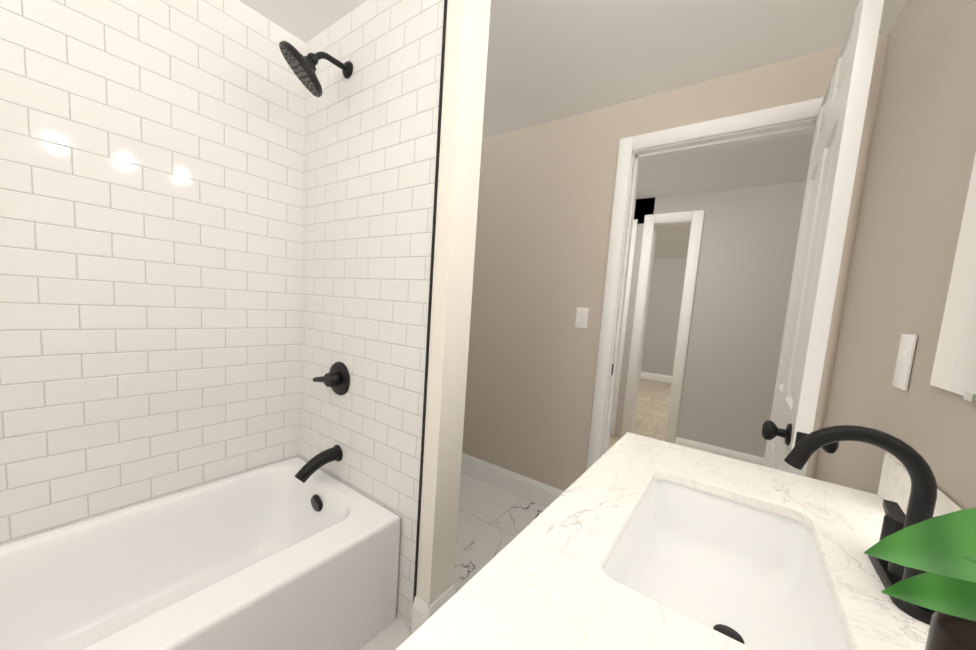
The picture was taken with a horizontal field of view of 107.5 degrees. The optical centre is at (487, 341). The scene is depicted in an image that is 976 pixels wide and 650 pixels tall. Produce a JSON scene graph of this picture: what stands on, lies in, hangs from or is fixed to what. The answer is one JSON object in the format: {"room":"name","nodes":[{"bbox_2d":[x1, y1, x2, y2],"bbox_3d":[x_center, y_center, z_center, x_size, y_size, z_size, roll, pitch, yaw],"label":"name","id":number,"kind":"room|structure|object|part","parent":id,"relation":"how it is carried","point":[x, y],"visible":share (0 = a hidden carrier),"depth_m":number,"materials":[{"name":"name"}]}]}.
{"room":"bathroom","nodes":[
{"label":"bathroom","id":0,"kind":"room"},
{"bbox_2d":[0,0,305,545],"bbox_3d":[-1.413,-0.146,1.057,0.150,2.285,4.060,8,7,35],"label":"wall","id":1,"kind":"structure","parent":0,"point":[151,191],"depth_m":1.22,"materials":[{"name":"tile"}]},
{"bbox_2d":[299,0,443,627],"bbox_3d":[-0.499,-0.127,1.493,0.837,2.285,0.130,8,7,35],"label":"wall","id":2,"kind":"structure","parent":0,"point":[370,134],"depth_m":1.36,"materials":[{"name":"tile"}]},
{"bbox_2d":[279,41,352,97],"bbox_3d":[-0.638,-0.997,1.314,0.166,0.182,0.248,8,7,35],"label":"shower head","id":3,"kind":"object","parent":2,"relation":"attached to","point":[302,67],"visible":1,"depth_m":1.27},
{"bbox_2d":[294,445,342,482],"bbox_3d":[-0.705,0.508,1.482,0.072,0.114,0.183,8,7,35],"label":"spout","id":4,"kind":"object","parent":2,"relation":"attached to","point":[308,469],"visible":1,"depth_m":1.47,"materials":[{"name":"black metal"}]},
{"bbox_2d":[313,362,349,394],"bbox_3d":[-0.660,0.155,1.502,0.174,0.144,0.065,8,7,35],"label":"valve","id":5,"kind":"object","parent":2,"relation":"attached to","point":[336,378],"visible":1,"depth_m":1.49,"materials":[{"name":"black metal"}]},
{"bbox_2d":[411,597,431,633],"bbox_3d":[-0.237,0.996,1.277,0.081,0.135,0.014,8,7,35],"label":"baseboard","id":6,"kind":"structure","parent":2,"relation":"attached to","point":[419,617],"depth_m":1.28,"materials":[{"name":"white wood"}]},
{"bbox_2d":[413,0,447,601],"bbox_3d":[-0.197,-0.076,1.199,0.010,2.285,0.004,8,7,35],"label":"trim","id":7,"kind":"structure","parent":2,"relation":"attached to","point":[431,274],"depth_m":1.19,"materials":[{"name":"black"}]},
{"bbox_2d":[416,0,490,605],"bbox_3d":[-0.130,-0.075,1.233,0.073,2.285,0.130,8,7,35],"label":"wall","id":8,"kind":"structure","parent":0,"point":[466,52],"depth_m":1.19,"materials":[{"name":"white paint"}]},
{"bbox_2d":[426,584,455,618],"bbox_3d":[-0.172,0.997,1.310,0.014,0.135,0.144,8,7,35],"label":"baseboard","id":9,"kind":"structure","parent":8,"relation":"attached to","point":[442,600],"depth_m":1.30,"materials":[{"name":"white wood"}]},
{"bbox_2d":[360,378,670,649],"bbox_3d":[1.257,1.061,2.817,5.500,0.100,9.920,8,7,35],"label":"floor","id":10,"kind":"structure","parent":0,"point":[493,521],"depth_m":2.07,"materials":[{"name":"tile"}]},
{"bbox_2d":[0,457,400,649],"bbox_3d":[-1.077,0.834,0.937,0.752,0.410,1.520,8,7,35],"label":"tub","id":11,"kind":"object","parent":10,"relation":"on","point":[277,556],"visible":1,"depth_m":1.17,"materials":[{"name":"white ceramic"}]},
{"bbox_2d":[396,425,961,649],"bbox_3d":[0.341,0.640,0.584,0.586,1.060,1.005,8,7,35],"label":"bathroom vanity","id":12,"kind":"object","parent":10,"relation":"on","point":[629,541],"visible":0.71,"depth_m":0.61,"materials":[{"name":"white stone"}]},
{"bbox_2d":[783,425,961,629],"bbox_3d":[0.559,0.236,0.542,0.179,0.220,0.232,8,7,35],"label":"faucet","id":13,"kind":"object","parent":12,"relation":"on","point":[857,579],"depth_m":0.51,"materials":[{"name":"black metal"}]},
{"bbox_2d":[864,508,975,620],"bbox_3d":[0.300,0.238,0.172,0.197,0.256,0.278,8,7,35],"label":"plant","id":14,"kind":"object","parent":12,"relation":"on","point":[940,550],"visible":1,"depth_m":0.25,"materials":[{"name":"green plant"}]},
{"bbox_2d":[925,611,975,649],"bbox_3d":[0.457,0.278,0.322,0.075,0.168,0.074,8,7,35],"label":"plant pot","id":15,"kind":"object","parent":12,"relation":"on","point":[948,632],"visible":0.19,"depth_m":0.33,"materials":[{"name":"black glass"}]},
{"bbox_2d":[239,0,905,258],"bbox_3d":[1.421,-1.306,2.576,5.500,0.100,9.920,8,7,35],"label":"ceiling","id":16,"kind":"structure","parent":0,"point":[550,60],"depth_m":1.49,"materials":[{"name":"white paint"}]},
{"bbox_2d":[641,258,686,375],"bbox_3d":[3.899,-0.309,6.282,5.500,2.285,0.100,8,7,35],"label":"wall","id":17,"kind":"structure","parent":0,"point":[664,309],"depth_m":6.66,"materials":[{"name":"grey paint"}]},
{"bbox_2d":[640,372,671,382],"bbox_3d":[3.792,0.760,6.345,5.300,0.135,0.014,8,7,35],"label":"baseboard","id":18,"kind":"structure","parent":17,"relation":"attached to","point":[656,377],"depth_m":6.76,"materials":[{"name":"white wood"}]},
{"bbox_2d":[462,33,889,490],"bbox_3d":[0.605,-0.106,2.041,2.005,2.285,0.120,8,7,35],"label":"wall","id":19,"kind":"structure","parent":0,"point":[545,206],"depth_m":2.10,"materials":[{"name":"beige paint"}]},
{"bbox_2d":[461,453,563,507],"bbox_3d":[0.105,0.909,2.368,1.052,0.135,0.014,8,7,35],"label":"baseboard","id":20,"kind":"structure","parent":19,"relation":"attached to","point":[537,492],"depth_m":2.33,"materials":[{"name":"white"}]},
{"bbox_2d":[575,307,588,328],"bbox_3d":[0.528,-0.135,2.013,0.070,0.115,0.010,8,7,35],"label":"switch plate","id":21,"kind":"object","parent":19,"relation":"attached to","point":[581,317],"visible":1,"depth_m":2.01,"materials":[{"name":"white plastic"}]},
{"bbox_2d":[586,97,823,469],"bbox_3d":[1.004,0.043,1.755,0.882,2.102,0.137,8,7,35],"label":"door frame","id":22,"kind":"structure","parent":19,"relation":"attached to","point":[788,113],"depth_m":1.85,"materials":[{"name":"white wood"}]},
{"bbox_2d":[762,0,883,475],"bbox_3d":[1.038,0.131,1.216,0.161,2.015,0.732,8,7,35],"label":"door","id":23,"kind":"structure","parent":19,"relation":"in","point":[789,424],"depth_m":0.94,"materials":[{"name":"white wood"}]},
{"bbox_3d":[0.848,0.263,0.974,0.161,0.062,0.107,8,7,35],"label":"knob","id":24,"kind":"part","parent":23,"relation":"part of","materials":[{"name":"black metal"}]},
{"bbox_2d":[615,181,806,457],"bbox_3d":[1.734,-0.151,3.249,5.500,2.285,0.120,8,7,35],"label":"wall","id":25,"kind":"structure","parent":0,"point":[748,245],"depth_m":2.96,"materials":[{"name":"grey paint"}]},
{"bbox_2d":[610,219,637,435],"bbox_3d":[1.101,-0.138,3.619,0.569,2.098,0.016,8,7,35],"label":"trim","id":26,"kind":"structure","parent":25,"relation":"attached to","point":[625,314],"depth_m":3.45,"materials":[{"name":"white wood"}]},
{"bbox_2d":[621,210,704,443],"bbox_3d":[1.371,-0.124,3.501,1.066,2.131,0.137,8,7,35],"label":"door frame","id":27,"kind":"structure","parent":25,"relation":"attached to","point":[696,218],"depth_m":3.26,"materials":[{"name":"white wood"}]},
{"bbox_2d":[675,437,763,465],"bbox_3d":[2.733,1.076,2.518,2.558,0.135,0.014,8,7,35],"label":"baseboard","id":28,"kind":"structure","parent":25,"relation":"attached to","point":[745,457],"depth_m":3.04,"materials":[{"name":"white"}]},
{"bbox_2d":[814,0,975,509],"bbox_3d":[0.323,0.099,-0.170,0.120,2.285,4.060,8,7,35],"label":"wall","id":29,"kind":"structure","parent":0,"point":[922,152],"depth_m":0.89,"materials":[{"name":"beige paint"}]},
{"bbox_2d":[892,334,917,390],"bbox_3d":[0.944,0.044,0.814,0.010,0.125,0.078,8,7,35],"label":"electrical outlet plate","id":30,"kind":"object","parent":29,"relation":"attached to","point":[904,361],"visible":0.98,"depth_m":0.80,"materials":[{"name":"white plastic"}]},
{"bbox_2d":[930,153,975,402],"bbox_3d":[0.607,-0.212,0.284,0.008,0.643,0.914,8,7,35],"label":"mirror","id":31,"kind":"object","parent":29,"relation":"attached to","point":[954,369],"visible":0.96,"depth_m":0.62,"materials":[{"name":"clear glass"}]}
]}

